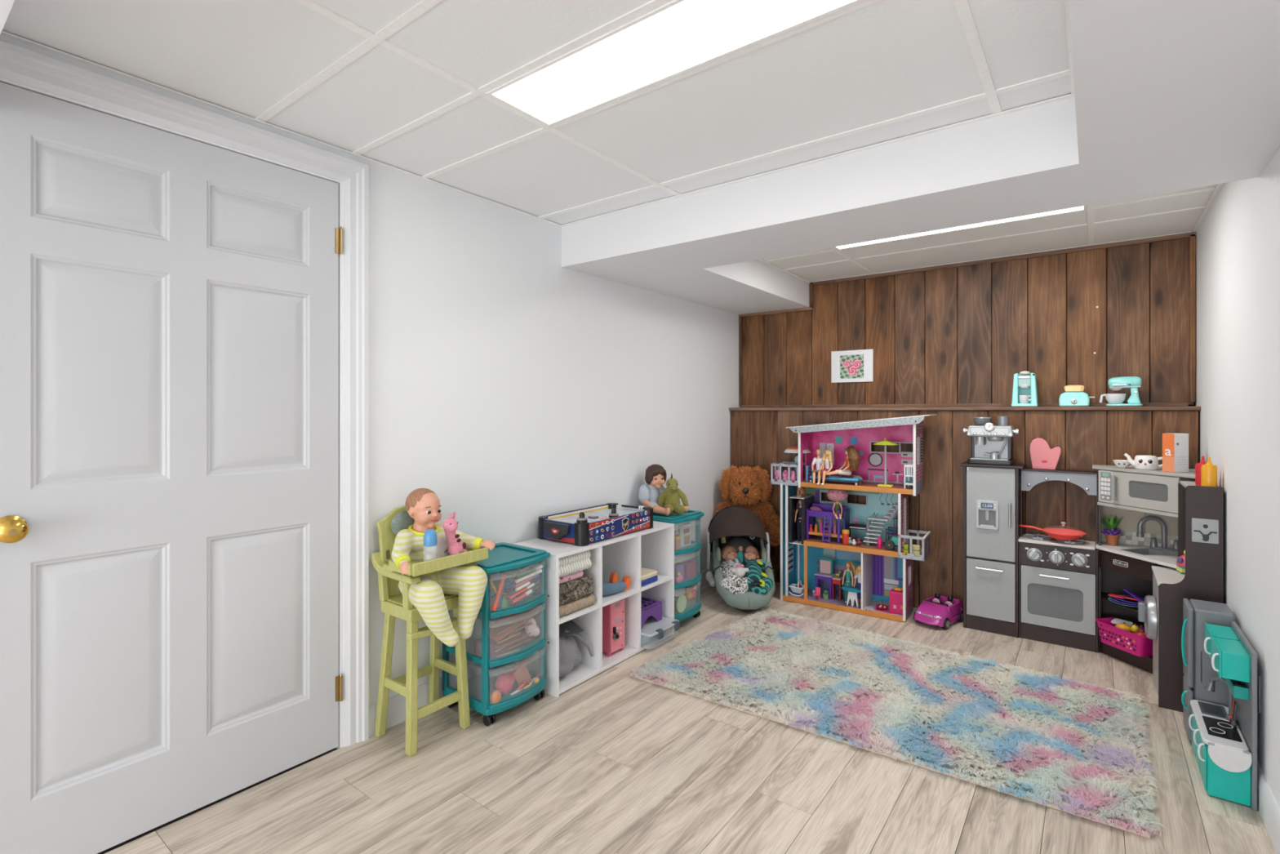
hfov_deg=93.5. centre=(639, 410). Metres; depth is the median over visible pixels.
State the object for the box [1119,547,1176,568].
sink
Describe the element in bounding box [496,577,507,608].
pen
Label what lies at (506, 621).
paper
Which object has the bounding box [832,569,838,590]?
print
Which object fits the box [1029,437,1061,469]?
oven mitt
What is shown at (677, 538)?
box
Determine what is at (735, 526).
hood
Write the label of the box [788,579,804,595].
cradle
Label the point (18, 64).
trim
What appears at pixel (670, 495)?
plush
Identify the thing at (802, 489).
doll
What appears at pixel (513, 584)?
pen
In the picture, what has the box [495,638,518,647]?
stick
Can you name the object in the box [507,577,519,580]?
pen
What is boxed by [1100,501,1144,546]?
backsplash
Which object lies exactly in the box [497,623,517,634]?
stick
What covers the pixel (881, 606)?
tray
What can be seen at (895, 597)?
base cabinet
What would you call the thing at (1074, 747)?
shag rug
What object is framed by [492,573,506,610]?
pen
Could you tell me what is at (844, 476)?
throw
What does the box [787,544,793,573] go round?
print
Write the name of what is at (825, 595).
pot
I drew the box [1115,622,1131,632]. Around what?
lemon
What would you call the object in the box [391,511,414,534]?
cushion
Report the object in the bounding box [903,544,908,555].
block
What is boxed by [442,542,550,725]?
cart
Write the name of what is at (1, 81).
trim
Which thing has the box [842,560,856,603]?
doll
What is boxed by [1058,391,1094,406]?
toaster
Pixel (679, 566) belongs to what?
box
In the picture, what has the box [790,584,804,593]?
basin
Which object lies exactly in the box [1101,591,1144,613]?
plates
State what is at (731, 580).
doll
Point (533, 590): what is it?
pen
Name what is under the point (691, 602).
tub
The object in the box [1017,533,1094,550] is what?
countertop
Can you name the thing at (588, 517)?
puck
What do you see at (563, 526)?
game
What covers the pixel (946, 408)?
trim
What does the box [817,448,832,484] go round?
doll
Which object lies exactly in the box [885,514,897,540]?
chair
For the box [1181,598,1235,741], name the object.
toy playset
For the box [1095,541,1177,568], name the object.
countertop
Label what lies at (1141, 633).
tomato
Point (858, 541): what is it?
toy
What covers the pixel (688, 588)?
fruit
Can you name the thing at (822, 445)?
print
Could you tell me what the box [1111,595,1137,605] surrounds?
plate
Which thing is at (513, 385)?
wall
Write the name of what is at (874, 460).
print
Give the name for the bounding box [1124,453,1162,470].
teapot
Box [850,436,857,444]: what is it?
print
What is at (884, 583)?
print
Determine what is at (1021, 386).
cup
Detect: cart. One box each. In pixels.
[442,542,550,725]
[653,509,703,628]
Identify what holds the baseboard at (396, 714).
attached to the wall at (513, 385)
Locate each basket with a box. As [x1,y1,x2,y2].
[640,596,662,629]
[1095,617,1152,656]
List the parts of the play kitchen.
panel, panel, control panel, kick plate, panel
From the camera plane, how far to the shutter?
3.52 m
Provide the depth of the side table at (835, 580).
3.76 m
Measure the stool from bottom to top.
0.056 m
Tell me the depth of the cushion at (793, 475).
3.83 m
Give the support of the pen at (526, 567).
in the cart at (504, 557)
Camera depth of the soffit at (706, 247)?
2.22 m
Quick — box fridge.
[960,461,1026,637]
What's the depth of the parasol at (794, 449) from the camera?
3.87 m
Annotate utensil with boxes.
[1228,699,1235,719]
[1229,701,1236,722]
[1231,703,1237,726]
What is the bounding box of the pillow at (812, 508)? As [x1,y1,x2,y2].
[810,506,822,511]
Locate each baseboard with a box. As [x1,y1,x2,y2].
[368,565,714,736]
[1257,760,1279,853]
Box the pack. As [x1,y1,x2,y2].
[678,522,690,546]
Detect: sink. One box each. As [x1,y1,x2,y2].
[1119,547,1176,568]
[1197,701,1226,718]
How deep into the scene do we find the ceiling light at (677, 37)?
1.56 m
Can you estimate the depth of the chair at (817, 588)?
3.77 m
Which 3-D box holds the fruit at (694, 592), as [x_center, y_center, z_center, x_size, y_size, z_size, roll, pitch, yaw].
[0.304,1.063,3.486,0.046,0.046,0.045,0,0,37]
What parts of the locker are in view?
door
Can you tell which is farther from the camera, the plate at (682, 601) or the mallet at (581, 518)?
the plate at (682, 601)
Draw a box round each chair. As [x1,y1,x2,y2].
[370,505,488,755]
[813,586,820,599]
[885,514,897,540]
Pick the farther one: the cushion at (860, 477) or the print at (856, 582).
the print at (856, 582)
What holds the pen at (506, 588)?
on the pen
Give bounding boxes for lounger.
[779,462,794,479]
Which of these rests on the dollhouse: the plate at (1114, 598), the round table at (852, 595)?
the round table at (852, 595)
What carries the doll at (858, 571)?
on the dollhouse
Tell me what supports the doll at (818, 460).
on the daybed
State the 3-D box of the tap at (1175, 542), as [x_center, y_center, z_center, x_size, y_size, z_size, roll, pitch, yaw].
[2.610,0.656,2.931,0.028,0.051,0.027,0,0,37]
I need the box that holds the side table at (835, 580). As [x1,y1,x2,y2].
[831,576,842,600]
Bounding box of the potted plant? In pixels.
[1097,513,1124,546]
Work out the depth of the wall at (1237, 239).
2.01 m
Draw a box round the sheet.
[513,662,532,686]
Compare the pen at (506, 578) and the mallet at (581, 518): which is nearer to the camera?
the pen at (506, 578)
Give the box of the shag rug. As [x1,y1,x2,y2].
[630,607,1165,838]
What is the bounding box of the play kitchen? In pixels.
[1092,464,1195,673]
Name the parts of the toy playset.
handle, handle, door, door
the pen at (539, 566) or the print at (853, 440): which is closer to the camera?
the pen at (539, 566)
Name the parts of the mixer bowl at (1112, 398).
handle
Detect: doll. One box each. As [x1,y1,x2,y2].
[391,488,495,646]
[602,572,631,595]
[638,464,688,515]
[719,545,749,594]
[737,545,773,595]
[795,498,801,541]
[796,485,805,497]
[811,448,824,484]
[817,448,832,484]
[826,445,860,475]
[826,488,848,519]
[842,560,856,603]
[853,564,861,605]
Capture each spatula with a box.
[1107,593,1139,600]
[1123,588,1144,601]
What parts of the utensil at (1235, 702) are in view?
handle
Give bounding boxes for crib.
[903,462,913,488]
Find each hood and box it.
[708,506,768,547]
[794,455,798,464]
[1020,467,1097,543]
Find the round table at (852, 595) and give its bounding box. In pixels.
[841,586,864,607]
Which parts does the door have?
knob, panel, panel, panel, panel, panel, panel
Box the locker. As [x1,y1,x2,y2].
[602,598,624,657]
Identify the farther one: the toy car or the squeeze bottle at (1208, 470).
the toy car
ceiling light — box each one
[485,0,865,126]
[834,205,1086,249]
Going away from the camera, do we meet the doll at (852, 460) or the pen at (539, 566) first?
the pen at (539, 566)
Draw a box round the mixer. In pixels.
[1106,376,1142,406]
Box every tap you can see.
[1150,537,1157,548]
[1172,539,1177,549]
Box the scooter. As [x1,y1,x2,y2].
[884,535,897,550]
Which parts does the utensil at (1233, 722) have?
handle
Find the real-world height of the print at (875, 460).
0.070 m
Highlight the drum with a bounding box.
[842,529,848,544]
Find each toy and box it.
[520,680,529,689]
[848,537,852,544]
[851,534,857,542]
[856,537,861,545]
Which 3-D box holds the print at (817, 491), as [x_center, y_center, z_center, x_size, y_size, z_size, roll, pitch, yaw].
[1.169,0.568,3.968,0.030,0.090,0.002,0,0,34]
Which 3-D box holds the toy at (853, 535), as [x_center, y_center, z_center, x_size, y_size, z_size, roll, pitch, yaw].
[1.308,0.788,3.683,0.040,0.056,0.036,0,0,34]
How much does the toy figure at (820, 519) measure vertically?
0.088 m
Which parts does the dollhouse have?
railing, railing, lift rail, railing, lift rail, edge post, window trim, window trim, railing, railing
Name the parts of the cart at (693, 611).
lid, post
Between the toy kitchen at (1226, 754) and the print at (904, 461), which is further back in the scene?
the print at (904, 461)
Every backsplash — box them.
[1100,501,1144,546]
[1145,512,1177,547]
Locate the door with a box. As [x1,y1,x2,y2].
[0,82,342,853]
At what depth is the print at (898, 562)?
3.69 m
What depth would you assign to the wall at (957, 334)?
3.57 m
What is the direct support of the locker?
on the cube shelf at (625, 554)
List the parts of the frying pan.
pan handle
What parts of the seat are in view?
handle arm, handle arm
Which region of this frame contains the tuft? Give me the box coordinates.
[510,658,527,679]
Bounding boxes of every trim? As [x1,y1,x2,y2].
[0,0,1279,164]
[0,40,368,746]
[0,80,340,747]
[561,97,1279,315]
[728,406,1200,410]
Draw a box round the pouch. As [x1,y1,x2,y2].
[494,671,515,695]
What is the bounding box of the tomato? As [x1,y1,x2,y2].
[1133,630,1146,635]
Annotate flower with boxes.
[915,480,922,494]
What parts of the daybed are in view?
headboard, mattress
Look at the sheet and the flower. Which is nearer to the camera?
the sheet
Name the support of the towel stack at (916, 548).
on the dollhouse
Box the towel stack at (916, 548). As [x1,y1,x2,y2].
[912,544,920,556]
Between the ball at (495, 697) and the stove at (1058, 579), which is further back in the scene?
the stove at (1058, 579)
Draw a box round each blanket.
[559,550,591,577]
[559,570,583,584]
[559,573,593,605]
[559,593,595,617]
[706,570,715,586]
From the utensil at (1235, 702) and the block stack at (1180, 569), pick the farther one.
the block stack at (1180, 569)
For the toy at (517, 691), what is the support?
in the cart at (504, 557)
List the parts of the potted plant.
pot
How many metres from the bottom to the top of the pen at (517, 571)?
0.032 m
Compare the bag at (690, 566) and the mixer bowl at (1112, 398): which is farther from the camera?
the bag at (690, 566)
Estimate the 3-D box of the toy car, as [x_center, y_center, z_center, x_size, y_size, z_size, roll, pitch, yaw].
[1.714,1.140,3.457,0.328,0.146,0.181,0,0,-39]
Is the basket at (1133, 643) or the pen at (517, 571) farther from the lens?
the basket at (1133, 643)
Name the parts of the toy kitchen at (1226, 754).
handle, cabinet door, handle, cabinet door, handle, cabinet door, handle, cabinet door, handle, cabinet door, panel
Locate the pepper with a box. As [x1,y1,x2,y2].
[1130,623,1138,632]
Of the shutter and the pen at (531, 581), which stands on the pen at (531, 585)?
the pen at (531, 581)
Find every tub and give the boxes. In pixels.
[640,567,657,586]
[674,593,695,610]
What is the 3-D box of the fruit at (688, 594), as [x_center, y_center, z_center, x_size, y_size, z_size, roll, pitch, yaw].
[0.280,1.058,3.454,0.047,0.046,0.045,0,0,37]
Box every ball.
[490,689,501,703]
[533,676,538,683]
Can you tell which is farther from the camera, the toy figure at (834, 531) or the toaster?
the toy figure at (834, 531)
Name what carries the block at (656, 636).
in the box at (651, 627)
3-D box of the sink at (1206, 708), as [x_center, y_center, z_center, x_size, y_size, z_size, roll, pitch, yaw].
[1.986,1.038,2.087,0.068,0.003,0.105,0,0,37]
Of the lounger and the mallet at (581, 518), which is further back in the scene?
the lounger
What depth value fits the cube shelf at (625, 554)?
2.85 m
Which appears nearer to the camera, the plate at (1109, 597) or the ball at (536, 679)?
the ball at (536, 679)
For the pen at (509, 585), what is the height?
0.044 m
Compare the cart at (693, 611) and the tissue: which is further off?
the cart at (693, 611)
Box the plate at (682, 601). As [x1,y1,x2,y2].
[676,594,686,612]
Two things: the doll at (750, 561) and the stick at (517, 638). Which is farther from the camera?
the doll at (750, 561)
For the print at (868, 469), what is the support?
attached to the dollhouse
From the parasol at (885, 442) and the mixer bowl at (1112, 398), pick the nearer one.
the mixer bowl at (1112, 398)
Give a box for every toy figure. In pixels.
[808,524,812,531]
[814,521,817,531]
[819,518,822,533]
[832,519,836,533]
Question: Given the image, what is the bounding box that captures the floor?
[97,581,1276,853]
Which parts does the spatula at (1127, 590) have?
blade, handle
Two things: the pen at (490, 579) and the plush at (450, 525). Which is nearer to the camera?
the plush at (450, 525)
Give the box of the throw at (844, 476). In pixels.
[840,475,854,477]
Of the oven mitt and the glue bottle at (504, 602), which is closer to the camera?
the glue bottle at (504, 602)
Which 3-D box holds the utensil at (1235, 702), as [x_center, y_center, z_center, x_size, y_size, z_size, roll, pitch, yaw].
[1.963,1.001,1.995,0.017,0.075,0.017,0,0,-11]
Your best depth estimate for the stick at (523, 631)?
2.44 m
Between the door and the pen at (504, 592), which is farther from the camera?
the pen at (504, 592)
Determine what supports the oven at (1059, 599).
in the stove at (1058, 579)
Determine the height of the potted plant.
0.159 m
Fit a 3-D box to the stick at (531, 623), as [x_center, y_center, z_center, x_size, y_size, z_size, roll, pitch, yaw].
[-0.480,0.880,2.441,0.010,0.007,0.110,0,0,43]
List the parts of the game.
corner post, panel, rail, corner post, corner post, panel, corner post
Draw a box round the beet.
[1137,624,1145,632]
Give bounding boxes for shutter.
[917,435,922,464]
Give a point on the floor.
(617, 762)
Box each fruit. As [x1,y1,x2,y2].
[684,585,693,591]
[684,591,693,599]
[691,584,697,591]
[691,590,696,598]
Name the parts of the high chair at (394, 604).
arm post, leg, tray arm, backrest, armrest, arm post, leg, seat, leg, leg, armrest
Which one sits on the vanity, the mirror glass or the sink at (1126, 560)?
the mirror glass
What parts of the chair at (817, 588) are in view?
backrest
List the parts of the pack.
printed panel, printed panel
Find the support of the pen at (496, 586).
on the pen at (508, 578)
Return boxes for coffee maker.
[1011,370,1039,406]
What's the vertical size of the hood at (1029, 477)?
0.381 m
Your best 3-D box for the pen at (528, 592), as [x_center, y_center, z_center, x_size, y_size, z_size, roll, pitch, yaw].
[-0.476,0.750,2.425,0.017,0.038,0.106,0,0,35]
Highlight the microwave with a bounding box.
[1097,469,1181,517]
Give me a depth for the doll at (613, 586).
2.94 m
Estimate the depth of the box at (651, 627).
3.13 m
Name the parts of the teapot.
spout, handle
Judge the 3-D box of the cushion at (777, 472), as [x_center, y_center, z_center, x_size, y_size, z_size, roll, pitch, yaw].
[0.892,0.423,3.898,0.044,0.080,0.028,0,0,37]
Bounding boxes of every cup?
[1018,395,1031,403]
[1019,384,1029,388]
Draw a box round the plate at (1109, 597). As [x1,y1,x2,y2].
[1108,596,1137,607]
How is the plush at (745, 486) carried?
on the floor
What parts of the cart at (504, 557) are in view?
post, post, post, lid, post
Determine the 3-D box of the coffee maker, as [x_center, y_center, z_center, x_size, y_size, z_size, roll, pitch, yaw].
[2.183,-0.121,3.414,0.124,0.202,0.110,0,0,37]
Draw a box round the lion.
[893,586,902,591]
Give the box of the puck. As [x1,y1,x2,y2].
[587,515,598,518]
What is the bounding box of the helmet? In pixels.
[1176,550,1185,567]
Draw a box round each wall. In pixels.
[0,35,741,749]
[730,231,1199,608]
[1195,147,1279,808]
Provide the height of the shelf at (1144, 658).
0.012 m
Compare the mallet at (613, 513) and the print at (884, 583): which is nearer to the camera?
the mallet at (613, 513)
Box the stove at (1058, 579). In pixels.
[1017,467,1097,653]
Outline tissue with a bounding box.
[524,617,539,636]
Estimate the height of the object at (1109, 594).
0.006 m
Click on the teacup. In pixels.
(1118, 463)
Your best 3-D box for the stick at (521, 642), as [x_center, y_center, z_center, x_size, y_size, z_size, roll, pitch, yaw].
[-0.490,0.948,2.445,0.010,0.007,0.120,0,0,36]
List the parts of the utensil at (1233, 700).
handle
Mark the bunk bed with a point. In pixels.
(827, 513)
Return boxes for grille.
[920,612,933,617]
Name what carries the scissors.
in the cart at (504, 557)
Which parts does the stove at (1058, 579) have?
panel, knob, knob, kick plate, control panel, panel, knob, panel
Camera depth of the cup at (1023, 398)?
3.37 m
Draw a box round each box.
[640,616,679,639]
[674,535,680,550]
[674,562,684,582]
[1162,433,1188,472]
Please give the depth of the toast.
3.27 m
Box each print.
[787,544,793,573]
[815,489,819,503]
[817,564,853,571]
[817,566,853,594]
[819,442,834,464]
[823,547,835,559]
[826,444,833,462]
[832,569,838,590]
[835,435,842,443]
[836,549,861,561]
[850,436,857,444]
[851,573,857,586]
[862,480,902,484]
[867,453,883,466]
[867,468,888,471]
[869,453,881,465]
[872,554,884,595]
[873,475,884,478]
[884,555,893,578]
[884,577,898,584]
[884,582,898,596]
[884,583,897,590]
[884,590,889,595]
[894,556,902,581]
[897,557,902,577]
[901,451,913,457]
[901,458,913,464]
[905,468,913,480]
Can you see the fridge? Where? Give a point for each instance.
(991, 492)
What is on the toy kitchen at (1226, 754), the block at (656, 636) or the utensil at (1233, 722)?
the utensil at (1233, 722)
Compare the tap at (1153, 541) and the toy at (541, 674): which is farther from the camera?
the tap at (1153, 541)
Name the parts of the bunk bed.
post, guard rail, post, panel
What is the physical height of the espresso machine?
0.264 m
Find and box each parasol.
[783,444,810,455]
[873,438,897,487]
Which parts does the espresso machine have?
knob, grinder spout, head plate, splash plate, knob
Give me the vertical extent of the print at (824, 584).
0.155 m
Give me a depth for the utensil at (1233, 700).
2.01 m
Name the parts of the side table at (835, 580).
leg, drawer, leg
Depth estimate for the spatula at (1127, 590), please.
2.92 m
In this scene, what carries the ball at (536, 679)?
in the cart at (504, 557)
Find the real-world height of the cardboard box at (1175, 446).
0.177 m
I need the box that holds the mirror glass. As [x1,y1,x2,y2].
[820,560,831,573]
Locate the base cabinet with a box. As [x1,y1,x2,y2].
[889,588,902,614]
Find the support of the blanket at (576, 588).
on the blanket at (575, 605)
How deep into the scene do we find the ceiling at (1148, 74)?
1.29 m
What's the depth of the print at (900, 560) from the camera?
3.68 m
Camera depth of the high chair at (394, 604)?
2.23 m
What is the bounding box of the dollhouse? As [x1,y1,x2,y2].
[770,414,937,622]
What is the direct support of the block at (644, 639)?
in the box at (651, 627)
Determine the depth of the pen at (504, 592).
2.40 m
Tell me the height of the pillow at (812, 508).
0.045 m
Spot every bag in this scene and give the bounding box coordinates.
[559,619,592,676]
[681,560,696,578]
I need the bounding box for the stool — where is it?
[822,589,829,599]
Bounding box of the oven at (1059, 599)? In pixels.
[1021,564,1096,635]
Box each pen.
[488,577,497,593]
[488,594,509,608]
[491,582,512,598]
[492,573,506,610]
[494,573,515,588]
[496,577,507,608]
[499,568,519,581]
[502,591,515,598]
[504,587,515,591]
[506,569,520,599]
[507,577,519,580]
[508,582,534,599]
[511,588,532,604]
[513,564,533,577]
[513,573,539,587]
[514,589,535,604]
[515,564,542,578]
[515,568,542,583]
[515,578,535,591]
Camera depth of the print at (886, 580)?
3.71 m
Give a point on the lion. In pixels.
(900, 588)
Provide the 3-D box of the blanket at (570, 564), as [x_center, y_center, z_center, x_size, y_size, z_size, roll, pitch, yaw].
[-0.374,0.676,2.723,0.236,0.093,0.219,0,0,37]
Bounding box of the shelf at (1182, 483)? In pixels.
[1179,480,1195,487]
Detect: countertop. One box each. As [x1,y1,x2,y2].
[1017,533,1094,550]
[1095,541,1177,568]
[1151,565,1185,585]
[1190,699,1248,751]
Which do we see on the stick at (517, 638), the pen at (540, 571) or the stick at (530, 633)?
the stick at (530, 633)
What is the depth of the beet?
2.86 m
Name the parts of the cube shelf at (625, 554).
panel, shelf panel, panel, panel, shelf panel, shelf panel, panel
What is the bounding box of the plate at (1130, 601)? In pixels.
[1115,594,1144,604]
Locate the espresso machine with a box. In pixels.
[963,416,1018,465]
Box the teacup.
[1112,459,1133,467]
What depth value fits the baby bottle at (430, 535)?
2.14 m
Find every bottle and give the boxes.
[423,528,437,560]
[499,595,507,608]
[876,536,882,548]
[1195,455,1206,485]
[1200,457,1217,486]
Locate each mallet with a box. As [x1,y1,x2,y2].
[576,511,587,523]
[608,507,618,517]
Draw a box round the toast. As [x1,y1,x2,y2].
[1063,385,1084,391]
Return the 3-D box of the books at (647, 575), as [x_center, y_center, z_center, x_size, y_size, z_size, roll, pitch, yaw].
[0.007,0.869,3.146,0.120,0.052,0.156,0,0,37]
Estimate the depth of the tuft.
2.45 m
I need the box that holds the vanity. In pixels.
[814,556,835,598]
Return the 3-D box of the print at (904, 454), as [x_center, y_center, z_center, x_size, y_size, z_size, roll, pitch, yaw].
[1.637,0.268,3.652,0.100,0.030,0.002,0,0,34]
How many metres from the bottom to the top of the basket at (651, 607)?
0.100 m
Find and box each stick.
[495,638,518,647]
[496,648,519,657]
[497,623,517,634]
[497,631,520,643]
[506,630,525,640]
[506,638,530,649]
[508,622,531,635]
[508,631,531,645]
[511,622,533,631]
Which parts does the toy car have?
door sill, door sill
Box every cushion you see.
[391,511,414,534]
[774,469,779,481]
[782,470,787,481]
[790,470,795,482]
[852,475,862,481]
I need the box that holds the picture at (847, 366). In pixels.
[831,349,873,382]
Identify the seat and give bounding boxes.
[705,505,774,612]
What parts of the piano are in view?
lid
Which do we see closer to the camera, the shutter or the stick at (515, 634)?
the stick at (515, 634)
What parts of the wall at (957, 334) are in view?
rail, rail, rail, rail, rail, rail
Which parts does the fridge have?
panel, dispenser panel, handle, shelf panel, kick plate, door, door, panel, handle, panel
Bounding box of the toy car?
[913,592,963,629]
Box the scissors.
[515,576,540,597]
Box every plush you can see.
[442,511,469,555]
[657,473,688,514]
[715,464,780,577]
[728,557,748,577]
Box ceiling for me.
[0,0,1223,283]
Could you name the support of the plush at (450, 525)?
on the high chair at (394, 604)
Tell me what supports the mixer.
on the trim at (946, 408)
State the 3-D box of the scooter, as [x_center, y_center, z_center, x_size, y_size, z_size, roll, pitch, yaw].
[1.478,0.776,3.529,0.084,0.079,0.054,0,0,34]
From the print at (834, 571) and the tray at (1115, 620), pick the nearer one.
the tray at (1115, 620)
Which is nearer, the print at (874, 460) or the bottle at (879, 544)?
the bottle at (879, 544)
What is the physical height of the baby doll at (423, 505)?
0.534 m
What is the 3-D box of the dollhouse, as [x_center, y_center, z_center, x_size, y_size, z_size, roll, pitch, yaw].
[1.301,0.619,3.732,0.936,1.189,0.277,0,0,34]
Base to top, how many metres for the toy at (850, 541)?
0.045 m
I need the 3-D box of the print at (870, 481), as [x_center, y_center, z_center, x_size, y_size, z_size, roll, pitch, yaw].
[1.415,0.445,3.802,0.658,0.013,0.001,0,0,34]
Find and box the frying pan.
[1019,521,1086,540]
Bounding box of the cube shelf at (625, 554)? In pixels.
[506,520,674,697]
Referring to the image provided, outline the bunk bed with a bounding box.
[806,502,849,542]
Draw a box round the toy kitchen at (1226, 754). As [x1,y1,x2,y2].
[1188,621,1257,810]
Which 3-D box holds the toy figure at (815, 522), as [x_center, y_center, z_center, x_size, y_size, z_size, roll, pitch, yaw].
[1.120,0.738,3.828,0.022,0.060,0.021,0,0,34]
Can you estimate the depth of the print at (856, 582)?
3.83 m
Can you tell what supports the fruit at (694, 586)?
on the fruit at (694, 592)
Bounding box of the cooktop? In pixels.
[1202,715,1242,742]
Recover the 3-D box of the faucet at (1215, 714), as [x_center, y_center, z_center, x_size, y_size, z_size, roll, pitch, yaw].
[1.972,0.972,2.047,0.078,0.134,0.050,0,0,37]
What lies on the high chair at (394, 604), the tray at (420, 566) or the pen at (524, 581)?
the tray at (420, 566)
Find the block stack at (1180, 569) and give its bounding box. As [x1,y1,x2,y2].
[1175,564,1185,573]
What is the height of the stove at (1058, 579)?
0.895 m
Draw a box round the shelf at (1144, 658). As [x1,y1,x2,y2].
[1142,655,1152,661]
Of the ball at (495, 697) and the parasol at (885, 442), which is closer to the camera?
the ball at (495, 697)
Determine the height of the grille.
0.016 m
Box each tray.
[388,546,488,576]
[875,604,888,609]
[1111,617,1133,626]
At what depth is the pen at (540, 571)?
2.45 m
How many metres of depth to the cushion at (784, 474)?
3.86 m
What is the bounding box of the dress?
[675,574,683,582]
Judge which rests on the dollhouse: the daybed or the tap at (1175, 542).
the daybed
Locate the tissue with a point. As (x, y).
(533, 628)
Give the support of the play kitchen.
on the floor
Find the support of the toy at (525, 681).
in the cart at (504, 557)
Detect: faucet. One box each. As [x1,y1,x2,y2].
[1137,515,1166,547]
[1204,676,1236,721]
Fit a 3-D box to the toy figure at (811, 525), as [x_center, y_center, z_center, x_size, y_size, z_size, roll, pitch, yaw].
[1.085,0.745,3.822,0.022,0.046,0.021,0,0,34]
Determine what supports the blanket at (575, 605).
in the cube shelf at (625, 554)
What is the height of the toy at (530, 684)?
0.028 m
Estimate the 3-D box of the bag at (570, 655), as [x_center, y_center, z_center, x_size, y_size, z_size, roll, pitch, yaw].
[-0.389,1.070,2.760,0.252,0.241,0.252,0,0,37]
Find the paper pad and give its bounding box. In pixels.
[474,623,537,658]
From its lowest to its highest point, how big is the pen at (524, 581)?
0.031 m
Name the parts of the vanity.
panel, mirror frame, panel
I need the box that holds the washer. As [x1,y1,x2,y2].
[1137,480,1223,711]
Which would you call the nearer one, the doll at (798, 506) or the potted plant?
the potted plant
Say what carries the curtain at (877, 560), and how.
on the dollhouse
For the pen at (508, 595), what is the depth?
2.36 m
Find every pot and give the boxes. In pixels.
[822,592,829,599]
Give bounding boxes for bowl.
[1099,393,1125,404]
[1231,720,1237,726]
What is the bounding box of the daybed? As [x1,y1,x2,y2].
[805,464,862,484]
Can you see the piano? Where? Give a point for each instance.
(851, 526)
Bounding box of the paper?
[488,608,538,641]
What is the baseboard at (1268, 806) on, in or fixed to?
attached to the wall at (1237, 239)
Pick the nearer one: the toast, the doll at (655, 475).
the toast
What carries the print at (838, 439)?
attached to the dollhouse
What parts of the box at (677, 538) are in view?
lid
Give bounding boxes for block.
[640,635,649,644]
[653,629,666,638]
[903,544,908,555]
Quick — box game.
[537,502,653,546]
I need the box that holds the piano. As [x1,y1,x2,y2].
[848,523,866,537]

